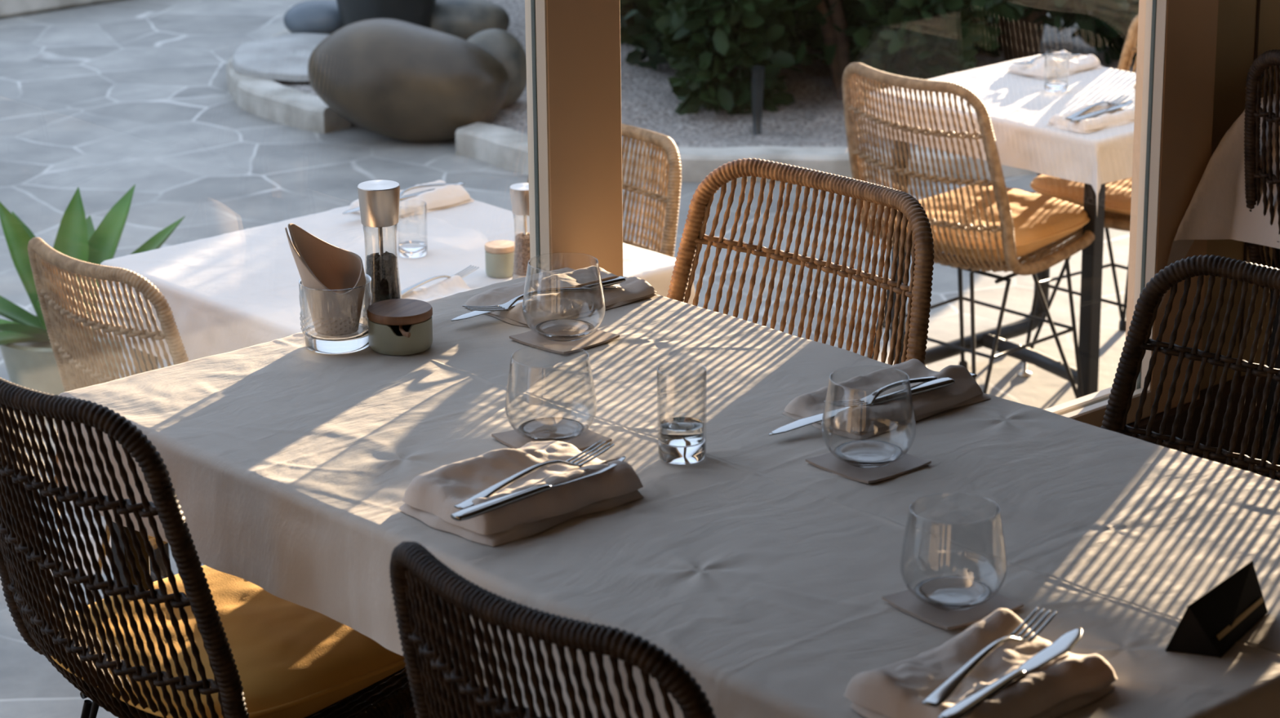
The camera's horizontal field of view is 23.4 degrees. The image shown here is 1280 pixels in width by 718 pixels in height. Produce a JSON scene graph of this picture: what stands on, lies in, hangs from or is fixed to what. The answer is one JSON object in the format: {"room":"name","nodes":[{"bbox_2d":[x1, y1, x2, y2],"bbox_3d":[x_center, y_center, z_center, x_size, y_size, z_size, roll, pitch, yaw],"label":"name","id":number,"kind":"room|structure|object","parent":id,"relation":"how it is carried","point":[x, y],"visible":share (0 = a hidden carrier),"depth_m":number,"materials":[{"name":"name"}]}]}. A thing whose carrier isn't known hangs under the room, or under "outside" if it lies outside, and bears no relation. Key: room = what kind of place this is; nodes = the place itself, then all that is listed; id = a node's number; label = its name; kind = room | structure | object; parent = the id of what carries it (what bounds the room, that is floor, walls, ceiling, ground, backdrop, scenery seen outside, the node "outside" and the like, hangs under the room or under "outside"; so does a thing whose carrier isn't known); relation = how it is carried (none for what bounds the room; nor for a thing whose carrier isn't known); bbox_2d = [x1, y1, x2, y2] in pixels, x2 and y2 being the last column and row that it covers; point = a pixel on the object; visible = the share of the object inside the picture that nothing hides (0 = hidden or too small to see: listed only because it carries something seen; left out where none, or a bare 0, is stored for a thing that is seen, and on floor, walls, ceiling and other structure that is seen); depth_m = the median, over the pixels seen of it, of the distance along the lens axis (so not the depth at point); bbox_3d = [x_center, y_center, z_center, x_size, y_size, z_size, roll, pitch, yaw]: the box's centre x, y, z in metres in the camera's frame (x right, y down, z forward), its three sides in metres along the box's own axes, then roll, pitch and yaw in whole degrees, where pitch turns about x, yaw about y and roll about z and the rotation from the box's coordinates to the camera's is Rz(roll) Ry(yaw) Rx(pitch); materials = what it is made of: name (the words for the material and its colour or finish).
{"room":"restaurant dining area","nodes":[
{"label":"restaurant dining area","id":0,"kind":"room"},
{"bbox_2d":[311,373,1265,717],"bbox_3d":[-0.323,0.749,4.518,10.500,0.658,0.100,-16,23,-40],"label":"floor","id":1,"kind":"structure","parent":0,"point":[1199,405],"depth_m":5.54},
{"bbox_2d":[524,0,622,276],"bbox_3d":[-0.122,-0.687,4.308,0.140,2.200,0.120,-16,23,-40],"label":"pillar","id":2,"kind":"structure","parent":1,"relation":"attached to","point":[573,60],"depth_m":4.37,"materials":[{"name":"beige paint"}]},
{"bbox_2d":[1044,386,1151,427],"bbox_3d":[0.418,0.201,5.049,1.232,0.050,0.063,-16,23,-40],"label":"trim","id":3,"kind":"structure","parent":1,"relation":"on","point":[1090,409],"depth_m":5.34,"materials":[{"name":"beige metal"}]},
{"bbox_2d":[1125,0,1218,414],"bbox_3d":[0.895,-0.975,5.183,0.143,2.200,0.120,-16,23,-40],"label":"trim","id":4,"kind":"structure","parent":1,"relation":"attached to","point":[1183,46],"depth_m":5.33,"materials":[{"name":"beige paint"}]},
{"bbox_2d":[1238,0,1260,377],"bbox_3d":[1.262,-1.066,5.458,0.496,2.200,0.004,-16,23,-40],"label":"trim","id":5,"kind":"structure","parent":1,"relation":"attached to","point":[1258,3],"depth_m":5.45,"materials":[{"name":"brown wood"}]},
{"bbox_2d":[1200,0,1279,391],"bbox_3d":[1.282,-1.082,5.508,0.889,2.200,0.050,-16,23,-40],"label":"wall panel","id":6,"kind":"object","parent":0,"point":[1236,23],"visible":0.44,"depth_m":5.46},
{"bbox_3d":[1.730,1.342,2.327,10.500,0.100,6.160,-16,23,-40],"label":"floor","id":7,"kind":"structure","parent":0,"visible":0},
{"bbox_2d":[111,521,150,590],"bbox_3d":[0.117,0.486,3.668,0.816,0.749,1.554,-16,23,-40],"label":"dining table","id":8,"kind":"object","parent":7,"relation":"on","point":[138,534],"visible":0.08,"depth_m":3.90,"materials":[{"name":"black metal"}]},
{"bbox_2d":[53,266,1279,717],"bbox_3d":[0.114,0.215,3.581,0.867,0.193,1.603,-16,23,-40],"label":"tablecloth","id":9,"kind":"object","parent":8,"relation":"on","point":[765,571],"visible":0.76,"depth_m":3.46,"materials":[{"name":"fabric"}]},
{"bbox_2d":[298,275,372,354],"bbox_3d":[-0.393,-0.060,4.006,0.095,0.088,0.095,7,19,22],"label":"glass tumbler","id":10,"kind":"object","parent":9,"relation":"on","point":[357,341],"visible":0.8,"depth_m":3.99,"materials":[{"name":"clear glass"}]},
{"bbox_2d":[284,223,365,336],"bbox_3d":[-0.400,-0.105,3.990,0.088,0.141,0.086,-16,23,-40],"label":"rolled napkin","id":11,"kind":"object","parent":10,"relation":"in","point":[321,264],"visible":0.99,"depth_m":3.99,"materials":[{"name":"brown fabric"}]},
{"bbox_2d":[357,179,402,326],"bbox_3d":[-0.341,-0.137,4.075,0.056,0.192,0.056,-16,23,-40],"label":"pepper mill","id":12,"kind":"object","parent":9,"relation":"on","point":[379,199],"visible":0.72,"depth_m":4.06,"materials":[{"name":"silver metal"}]},
{"bbox_2d":[366,298,432,355],"bbox_3d":[-0.310,-0.042,4.005,0.085,0.053,0.085,11,21,32],"label":"crock","id":13,"kind":"object","parent":9,"relation":"on","point":[397,326],"visible":1,"depth_m":3.98,"materials":[{"name":"green ceramic"}]},
{"bbox_2d":[398,440,644,546],"bbox_3d":[-0.133,0.134,3.444,0.247,0.054,0.180,-16,23,-40],"label":"folded napkin","id":14,"kind":"object","parent":9,"relation":"on","point":[431,497],"visible":0.83,"depth_m":3.41,"materials":[{"name":"fabric"}]},
{"bbox_2d":[453,440,614,510],"bbox_3d":[-0.116,0.126,3.414,0.025,0.018,0.235,15,23,40],"label":"fork","id":15,"kind":"object","parent":14,"relation":"on","point":[490,491],"visible":1,"depth_m":3.41,"materials":[{"name":"metal"}]},
{"bbox_2d":[450,456,626,521],"bbox_3d":[-0.104,0.140,3.384,0.025,0.008,0.261,16,24,42],"label":"table knife","id":16,"kind":"object","parent":14,"relation":"on","point":[479,509],"visible":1,"depth_m":3.35,"materials":[{"name":"metal"}]},
{"bbox_2d":[491,417,612,451],"bbox_3d":[-0.104,0.094,3.652,0.104,0.005,0.104,-13,22,-34],"label":"coaster","id":17,"kind":"object","parent":9,"relation":"on","point":[512,438],"visible":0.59,"depth_m":3.64,"materials":[{"name":"beige leather"}]},
{"bbox_2d":[505,344,596,442],"bbox_3d":[-0.105,0.044,3.636,0.108,0.101,0.108,-16,23,-40],"label":"wine glass","id":18,"kind":"object","parent":17,"relation":"on","point":[542,429],"visible":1,"depth_m":3.65,"materials":[{"name":"clear glass"}]},
{"bbox_2d":[464,265,657,327],"bbox_3d":[-0.108,-0.094,4.202,0.243,0.029,0.165,-16,23,-40],"label":"folded napkin","id":19,"kind":"object","parent":9,"relation":"on","point":[542,308],"visible":0.75,"depth_m":4.17,"materials":[{"name":"fabric"}]},
{"bbox_2d":[450,275,625,321],"bbox_3d":[-0.138,-0.082,4.145,0.261,0.022,0.025,-10,20,-28],"label":"table knife","id":20,"kind":"object","parent":19,"relation":"on","point":[615,280],"visible":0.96,"depth_m":4.17,"materials":[{"name":"metal"}]},
{"bbox_2d":[462,285,617,311],"bbox_3d":[-0.132,-0.084,4.132,0.235,0.018,0.025,-13,21,-33],"label":"fork","id":21,"kind":"object","parent":19,"relation":"on","point":[504,307],"visible":0.96,"depth_m":4.12,"materials":[{"name":"metal"}]},
{"bbox_2d":[509,329,619,354],"bbox_3d":[-0.099,-0.029,4.036,0.104,0.005,0.104,16,24,42],"label":"coaster","id":22,"kind":"object","parent":9,"relation":"on","point":[598,337],"visible":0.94,"depth_m":4.01,"materials":[{"name":"beige leather"}]},
{"bbox_2d":[522,252,605,342],"bbox_3d":[-0.099,-0.078,4.020,0.108,0.101,0.108,-16,23,-40],"label":"wine glass","id":23,"kind":"object","parent":22,"relation":"on","point":[557,330],"visible":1,"depth_m":4.03,"materials":[{"name":"clear glass"}]},
{"bbox_2d":[657,361,706,464],"bbox_3d":[0.048,0.063,3.574,0.057,0.108,0.057,-16,23,-40],"label":"tumbler","id":24,"kind":"object","parent":9,"relation":"on","point":[682,441],"visible":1,"depth_m":3.56,"materials":[{"name":"clear glass"}]},
{"bbox_2d":[805,439,931,484],"bbox_3d":[0.263,0.118,3.562,0.104,0.005,0.104,-15,23,-39],"label":"coaster","id":25,"kind":"object","parent":9,"relation":"on","point":[828,462],"visible":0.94,"depth_m":3.54,"materials":[{"name":"beige leather"}]},
{"bbox_2d":[821,365,915,468],"bbox_3d":[0.262,0.069,3.547,0.108,0.101,0.108,-16,23,-40],"label":"wine glass","id":26,"kind":"object","parent":25,"relation":"on","point":[868,454],"visible":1,"depth_m":3.55,"materials":[{"name":"clear glass"}]},
{"bbox_2d":[782,358,991,439],"bbox_3d":[0.299,0.037,3.758,0.241,0.041,0.140,-16,23,-40],"label":"folded napkin","id":27,"kind":"object","parent":9,"relation":"on","point":[860,422],"visible":0.8,"depth_m":3.73,"materials":[{"name":"fabric"}]},
{"bbox_2d":[768,377,954,435],"bbox_3d":[0.263,0.055,3.700,0.260,0.027,0.025,-10,20,-28],"label":"table knife","id":28,"kind":"object","parent":27,"relation":"on","point":[940,383],"visible":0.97,"depth_m":3.71,"materials":[{"name":"metal"}]},
{"bbox_2d":[823,372,977,407],"bbox_3d":[0.317,0.035,3.735,0.235,0.018,0.025,-14,22,-36],"label":"fork","id":29,"kind":"object","parent":27,"relation":"on","point":[868,400],"visible":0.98,"depth_m":3.71,"materials":[{"name":"metal"}]},
{"bbox_2d":[881,574,1023,630],"bbox_3d":[0.319,0.248,3.153,0.104,0.005,0.104,-13,21,-33],"label":"coaster","id":30,"kind":"object","parent":9,"relation":"on","point":[905,602],"visible":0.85,"depth_m":3.13,"materials":[{"name":"beige leather"}]},
{"bbox_2d":[899,493,1007,610],"bbox_3d":[0.318,0.199,3.137,0.108,0.101,0.108,-16,23,-40],"label":"wine glass","id":31,"kind":"object","parent":30,"relation":"on","point":[948,593],"visible":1,"depth_m":3.15,"materials":[{"name":"clear glass"}]},
{"bbox_2d":[843,608,1117,717],"bbox_3d":[0.324,0.296,2.927,0.238,0.050,0.185,-17,24,-41],"label":"folded napkin","id":32,"kind":"object","parent":9,"relation":"on","point":[1069,682],"visible":0.88,"depth_m":2.91,"materials":[{"name":"fabric"}]},
{"bbox_2d":[921,607,1057,707],"bbox_3d":[0.331,0.280,2.925,0.025,0.018,0.235,11,21,32],"label":"fork","id":33,"kind":"object","parent":32,"relation":"on","point":[940,695],"visible":1,"depth_m":2.90,"materials":[{"name":"metal"}]},
{"bbox_2d":[937,627,1082,717],"bbox_3d":[0.354,0.295,2.895,0.025,0.008,0.261,12,22,35],"label":"table knife","id":34,"kind":"object","parent":32,"relation":"on","point":[1066,642],"visible":1,"depth_m":2.89,"materials":[{"name":"metal"}]},
{"bbox_2d":[1164,561,1267,657],"bbox_3d":[0.570,0.244,3.066,0.055,0.062,0.157,10,20,29],"label":"tent card","id":35,"kind":"object","parent":9,"relation":"on","point":[1213,624],"visible":1,"depth_m":3.03,"materials":[{"name":"black paper"}]},
{"bbox_2d":[0,377,413,717],"bbox_3d":[-0.531,0.382,3.812,0.542,0.873,0.503,-16,23,-40],"label":"chair","id":36,"kind":"object","parent":7,"relation":"on","point":[33,599],"visible":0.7,"depth_m":3.55,"materials":[{"name":"wicker"}]},
{"bbox_2d":[50,565,405,717],"bbox_3d":[-0.487,0.356,3.846,0.433,0.096,0.425,-16,23,-40],"label":"seat cushion","id":37,"kind":"object","parent":36,"relation":"on","point":[292,660],"visible":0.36,"depth_m":3.73,"materials":[{"name":"yellow fabric"}]},
{"bbox_2d":[389,541,715,717],"bbox_3d":[0.059,0.578,3.175,0.542,0.873,0.503,-16,23,-40],"label":"chair","id":38,"kind":"object","parent":7,"relation":"on","point":[426,593],"visible":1,"depth_m":2.91,"materials":[{"name":"wicker"}]},
{"bbox_2d":[666,157,934,365],"bbox_3d":[0.100,0.207,4.340,0.542,0.873,0.503,-17,24,-42],"label":"chair","id":39,"kind":"object","parent":7,"relation":"on","point":[918,291],"visible":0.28,"depth_m":4.40,"materials":[{"name":"wicker"}]},
{"bbox_2d":[1100,254,1279,481],"bbox_3d":[0.656,0.364,3.830,0.542,0.873,0.503,-16,23,-40],"label":"chair","id":40,"kind":"object","parent":7,"relation":"on","point":[1135,346],"visible":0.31,"depth_m":3.96,"materials":[{"name":"wicker"}]},
{"bbox_2d":[1244,48,1279,478],"bbox_3d":[1.334,-0.126,5.351,0.503,0.873,0.542,14,23,39],"label":"chair","id":41,"kind":"object","parent":7,"relation":"on","point":[1253,174],"visible":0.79,"depth_m":5.27,"materials":[{"name":"wicker"}]},
{"bbox_2d":[1261,248,1279,481],"bbox_3d":[1.582,-0.091,5.435,0.749,0.749,0.704,-16,23,-40],"label":"dining table","id":42,"kind":"object","parent":7,"relation":"on","point":[1275,324],"visible":0.07,"depth_m":5.48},
{"bbox_2d":[1159,93,1279,307],"bbox_3d":[1.619,-0.269,5.330,1.099,0.355,0.935,-16,23,-40],"label":"tablecloth","id":43,"kind":"object","parent":42,"relation":"on","point":[1217,210],"visible":0.7,"depth_m":5.35,"materials":[{"name":"grey fabric"}]},
{"label":"outside","id":44,"kind":"structure","parent":0,"visible":0},
{"bbox_2d":[0,0,1129,717],"bbox_3d":[-5.183,-2.392,15.800,46.000,0.100,23.740,-16,23,-40],"label":"floor","id":45,"kind":"structure","parent":44,"point":[105,100],"depth_m":9.81,"materials":[{"name":"grey stone"}]},
{"bbox_2d":[0,0,121,18],"bbox_3d":[-3.350,-1.324,11.825,4.600,0.240,0.420,-15,23,-38],"label":"kerb","id":46,"kind":"object","parent":45,"relation":"on","point":[8,8],"depth_m":12.35,"materials":[{"name":"stone"}]},
{"bbox_2d":[0,184,185,415],"bbox_3d":[-1.464,-0.147,7.616,0.682,0.512,0.633,-1,18,-1],"label":"agave plant","id":47,"kind":"object","parent":45,"relation":"on","point":[25,347],"visible":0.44,"depth_m":7.62,"materials":[{"name":"green plant"}]},
{"bbox_2d":[27,237,189,605],"bbox_3d":[-0.859,0.170,6.005,0.542,0.873,0.503,-16,23,-40],"label":"chair","id":48,"kind":"object","parent":45,"relation":"on","point":[51,268],"visible":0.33,"depth_m":5.74,"materials":[{"name":"wicker"}]},
{"bbox_2d":[133,348,169,582],"bbox_3d":[-0.480,0.166,6.211,0.814,0.749,0.799,-16,23,-40],"label":"dining table","id":49,"kind":"object","parent":45,"relation":"on","point":[163,572],"visible":0.09,"depth_m":6.29,"materials":[{"name":"black metal"}]},
{"bbox_2d":[96,200,695,363],"bbox_3d":[-0.483,-0.091,6.129,0.875,0.222,0.860,-16,23,-40],"label":"tablecloth","id":50,"kind":"object","parent":49,"relation":"on","point":[237,290],"visible":0.42,"depth_m":6.07,"materials":[{"name":"white fabric"}]},
{"bbox_2d":[347,179,474,217],"bbox_3d":[-0.479,-0.340,6.489,0.253,0.040,0.134,-16,23,-40],"label":"folded napkin","id":51,"kind":"object","parent":50,"relation":"on","point":[444,197],"visible":0.62,"depth_m":6.46,"materials":[{"name":"fabric"}]},
{"bbox_2d":[342,188,435,213],"bbox_3d":[-0.519,-0.328,6.428,0.261,0.008,0.025,-17,24,-41],"label":"table knife","id":52,"kind":"object","parent":51,"relation":"on","point":[406,197],"visible":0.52,"depth_m":6.45,"materials":[{"name":"metal"}]},
{"bbox_2d":[400,182,464,196],"bbox_3d":[-0.465,-0.356,6.499,0.235,0.018,0.025,-16,23,-40],"label":"fork","id":53,"kind":"object","parent":51,"relation":"on","point":[402,192],"visible":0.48,"depth_m":6.51,"materials":[{"name":"metal"}]},
{"bbox_2d":[396,200,427,258],"bbox_3d":[-0.451,-0.257,6.119,0.060,0.104,0.060,-16,23,-40],"label":"tumbler","id":54,"kind":"object","parent":50,"relation":"on","point":[407,249],"visible":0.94,"depth_m":6.12,"materials":[{"name":"clear glass"}]},
{"bbox_2d":[400,275,477,302],"bbox_3d":[-0.392,-0.122,5.802,0.206,0.039,0.137,-16,23,-40],"label":"folded napkin","id":55,"kind":"object","parent":50,"relation":"on","point":[453,285],"visible":0.25,"depth_m":5.83,"materials":[{"name":"fabric"}]},
{"bbox_2d":[399,265,479,297],"bbox_3d":[-0.393,-0.145,5.835,0.025,0.018,0.235,14,23,39],"label":"fork","id":56,"kind":"object","parent":55,"relation":"on","point":[404,291],"visible":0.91,"depth_m":5.84,"materials":[{"name":"metal"}]},
{"bbox_2d":[484,240,515,278],"bbox_3d":[-0.270,-0.194,5.989,0.061,0.061,0.061,-16,23,-40],"label":"crock","id":57,"kind":"object","parent":50,"relation":"on","point":[499,254],"visible":0.91,"depth_m":5.97,"materials":[{"name":"green ceramic"}]},
{"bbox_2d":[509,182,530,279],"bbox_3d":[-0.219,-0.237,5.908,0.056,0.192,0.056,-16,23,-40],"label":"pepper mill","id":58,"kind":"object","parent":50,"relation":"on","point":[519,193],"visible":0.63,"depth_m":5.89,"materials":[{"name":"silver metal"}]},
{"bbox_2d":[307,17,509,142],"bbox_3d":[-0.765,-0.922,10.221,0.664,0.398,0.404,0,18,3],"label":"boulder","id":59,"kind":"object","parent":45,"relation":"on","point":[401,80],"visible":0.97,"depth_m":10.08,"materials":[{"name":"grey stone"}]},
{"bbox_2d":[526,123,681,257],"bbox_3d":[-0.213,-0.040,6.645,0.542,0.873,0.503,-16,23,-40],"label":"chair","id":60,"kind":"object","parent":45,"relation":"on","point":[669,197],"visible":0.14,"depth_m":6.60,"materials":[{"name":"wicker"}]},
{"bbox_2d":[226,13,1079,182],"bbox_3d":[0.021,-1.231,11.699,3.326,0.104,4.683,-6,19,-18],"label":"kerb","id":61,"kind":"object","parent":45,"relation":"on","point":[504,148],"visible":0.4,"depth_m":9.87,"materials":[{"name":"stone"}]},
{"bbox_2d":[272,0,1137,147],"bbox_3d":[0.021,-1.257,11.691,3.136,0.053,4.493,-6,19,-18],"label":"gravel","id":62,"kind":"object","parent":61,"relation":"in","point":[815,118],"visible":0.12,"depth_m":10.35,"materials":[{"name":"grey gravel"}]},
{"bbox_2d":[232,32,329,81],"bbox_3d":[-1.219,-1.082,11.047,0.464,0.044,0.691,0,18,0],"label":"stone slab","id":63,"kind":"object","parent":62,"relation":"on","point":[273,58],"visible":0.68,"depth_m":10.96,"materials":[{"name":"grey stone"}]},
{"bbox_2d":[283,0,342,34],"bbox_3d":[-1.190,-1.262,11.493,0.264,0.142,0.221,-1,18,0],"label":"boulder","id":64,"kind":"object","parent":62,"relation":"on","point":[309,16],"visible":0.59,"depth_m":11.40,"materials":[{"name":"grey stone"}]},
{"bbox_2d":[336,0,435,28],"bbox_3d":[-0.927,-1.353,11.288,0.444,0.445,0.444,-16,23,-40],"label":"planter pot","id":65,"kind":"object","parent":62,"relation":"on","point":[419,12],"visible":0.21,"depth_m":11.16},
{"bbox_2d":[430,0,509,40],"bbox_3d":[-0.669,-1.246,11.394,0.379,0.171,0.263,-1,18,0],"label":"boulder","id":66,"kind":"object","parent":62,"relation":"on","point":[462,19],"visible":0.55,"depth_m":11.29,"materials":[{"name":"grey stone"}]},
{"bbox_2d":[466,28,526,108],"bbox_3d":[-0.498,-0.971,10.386,0.248,0.277,0.234,-1,18,0],"label":"boulder","id":67,"kind":"object","parent":62,"relation":"on","point":[501,44],"visible":0.45,"depth_m":10.30,"materials":[{"name":"grey stone"}]},
{"bbox_2d":[751,66,764,135],"bbox_3d":[0.381,-0.821,9.995,0.046,0.251,0.040,-16,23,-40],"label":"bollard light","id":68,"kind":"object","parent":62,"relation":"on","point":[757,72],"visible":0.85,"depth_m":9.97,"materials":[{"name":"black metal"}]},
{"bbox_2d":[619,0,817,70],"bbox_3d":[0.458,-1.804,11.031,1.583,1.600,1.730,-6,18,-15],"label":"shrub","id":69,"kind":"object","parent":45,"relation":"on","point":[637,30],"visible":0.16,"depth_m":10.77,"materials":[{"name":"green plant"}]},
{"bbox_2d":[648,0,1028,115],"bbox_3d":[0.696,-1.472,10.354,1.287,1.369,1.328,3,18,10],"label":"shrub","id":70,"kind":"object","parent":45,"relation":"on","point":[714,45],"visible":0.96,"depth_m":10.15,"materials":[{"name":"green plant"}]},
{"bbox_2d":[841,62,1094,399],"bbox_3d":[0.786,-0.296,7.421,0.542,0.873,0.503,-16,23,-40],"label":"chair","id":71,"kind":"object","parent":45,"relation":"on","point":[855,71],"visible":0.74,"depth_m":7.23,"materials":[{"name":"wicker"}]},
{"bbox_2d":[884,185,1089,262],"bbox_3d":[0.834,-0.323,7.458,0.433,0.096,0.425,-16,23,-40],"label":"seat cushion","id":72,"kind":"object","parent":71,"relation":"on","point":[1039,220],"visible":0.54,"depth_m":7.37,"materials":[{"name":"fabric"}]},
{"bbox_2d":[889,139,1106,395],"bbox_3d":[1.030,-0.278,7.559,0.608,0.749,0.694,-16,23,-40],"label":"dining table","id":73,"kind":"object","parent":45,"relation":"on","point":[1091,270],"visible":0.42,"depth_m":7.53,"materials":[{"name":"black metal"}]},
{"bbox_2d":[844,54,1136,209],"bbox_3d":[1.026,-0.560,7.468,0.709,0.165,0.801,-16,23,-40],"label":"tablecloth","id":74,"kind":"object","parent":73,"relation":"on","point":[1020,108],"visible":0.47,"depth_m":7.28,"materials":[{"name":"white fabric"}]},
{"bbox_2d":[1007,49,1103,79],"bbox_3d":[1.032,-0.741,7.705,0.226,0.040,0.148,-16,23,-40],"label":"folded napkin","id":75,"kind":"object","parent":74,"relation":"on","point":[1054,66],"visible":0.99,"depth_m":7.67,"materials":[{"name":"fabric"}]},
{"bbox_2d":[1009,53,1080,64],"bbox_3d":[1.010,-0.750,7.698,0.235,0.018,0.025,-14,22,-37],"label":"fork","id":76,"kind":"object","parent":75,"relation":"on","point":[1030,62],"visible":0.98,"depth_m":7.68,"materials":[{"name":"metal"}]},
{"bbox_2d":[1044,50,1069,92],"bbox_3d":[1.006,-0.694,7.470,0.058,0.092,0.058,-16,23,-40],"label":"tumbler","id":77,"kind":"object","parent":74,"relation":"on","point":[1053,86],"visible":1,"depth_m":7.46,"materials":[{"name":"clear glass"}]},
{"bbox_2d":[1045,102,1134,133],"bbox_3d":[1.056,-0.568,7.163,0.224,0.038,0.133,-16,23,-40],"label":"folded napkin","id":78,"kind":"object","parent":74,"relation":"on","point":[1117,117],"visible":0.87,"depth_m":7.12,"materials":[{"name":"fabric"}]},
{"bbox_2d":[1065,94,1129,119],"bbox_3d":[1.062,-0.587,7.182,0.025,0.018,0.235,15,23,40],"label":"fork","id":79,"kind":"object","parent":78,"relation":"on","point":[1080,112],"visible":1,"depth_m":7.17,"materials":[{"name":"metal"}]},
{"bbox_2d":[1070,100,1133,122],"bbox_3d":[1.075,-0.575,7.165,0.025,0.008,0.261,14,23,39],"label":"table knife","id":80,"kind":"object","parent":78,"relation":"on","point":[1087,116],"visible":1,"depth_m":7.14,"materials":[{"name":"metal"}]},
{"bbox_2d":[1133,83,1135,107],"bbox_3d":[1.201,-0.619,7.284,0.078,0.059,0.078,-16,23,-40],"label":"crock","id":81,"kind":"object","parent":74,"relation":"on","point":[1135,83],"visible":0.08,"depth_m":7.28,"materials":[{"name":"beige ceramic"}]},
{"bbox_2d":[937,0,1138,65],"bbox_3d":[1.308,-1.713,10.833,1.376,1.496,1.310,10,20,30],"label":"shrub","id":82,"kind":"object","parent":45,"relation":"on","point":[1104,25],"visible":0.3,"depth_m":10.79,"materials":[{"name":"green plant"}]},
{"bbox_2d":[1021,13,1138,361],"bbox_3d":[1.269,-0.413,7.771,0.542,0.873,0.503,-16,23,-40],"label":"chair","id":83,"kind":"object","parent":45,"relation":"on","point":[1113,220],"visible":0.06,"depth_m":7.92,"materials":[{"name":"wicker"}]},
{"bbox_2d":[1030,174,1132,215],"bbox_3d":[1.224,-0.413,7.729,0.433,0.096,0.425,-16,23,-40],"label":"seat cushion","id":84,"kind":"object","parent":83,"relation":"on","point":[1118,193],"visible":0.26,"depth_m":7.61,"materials":[{"name":"fabric"}]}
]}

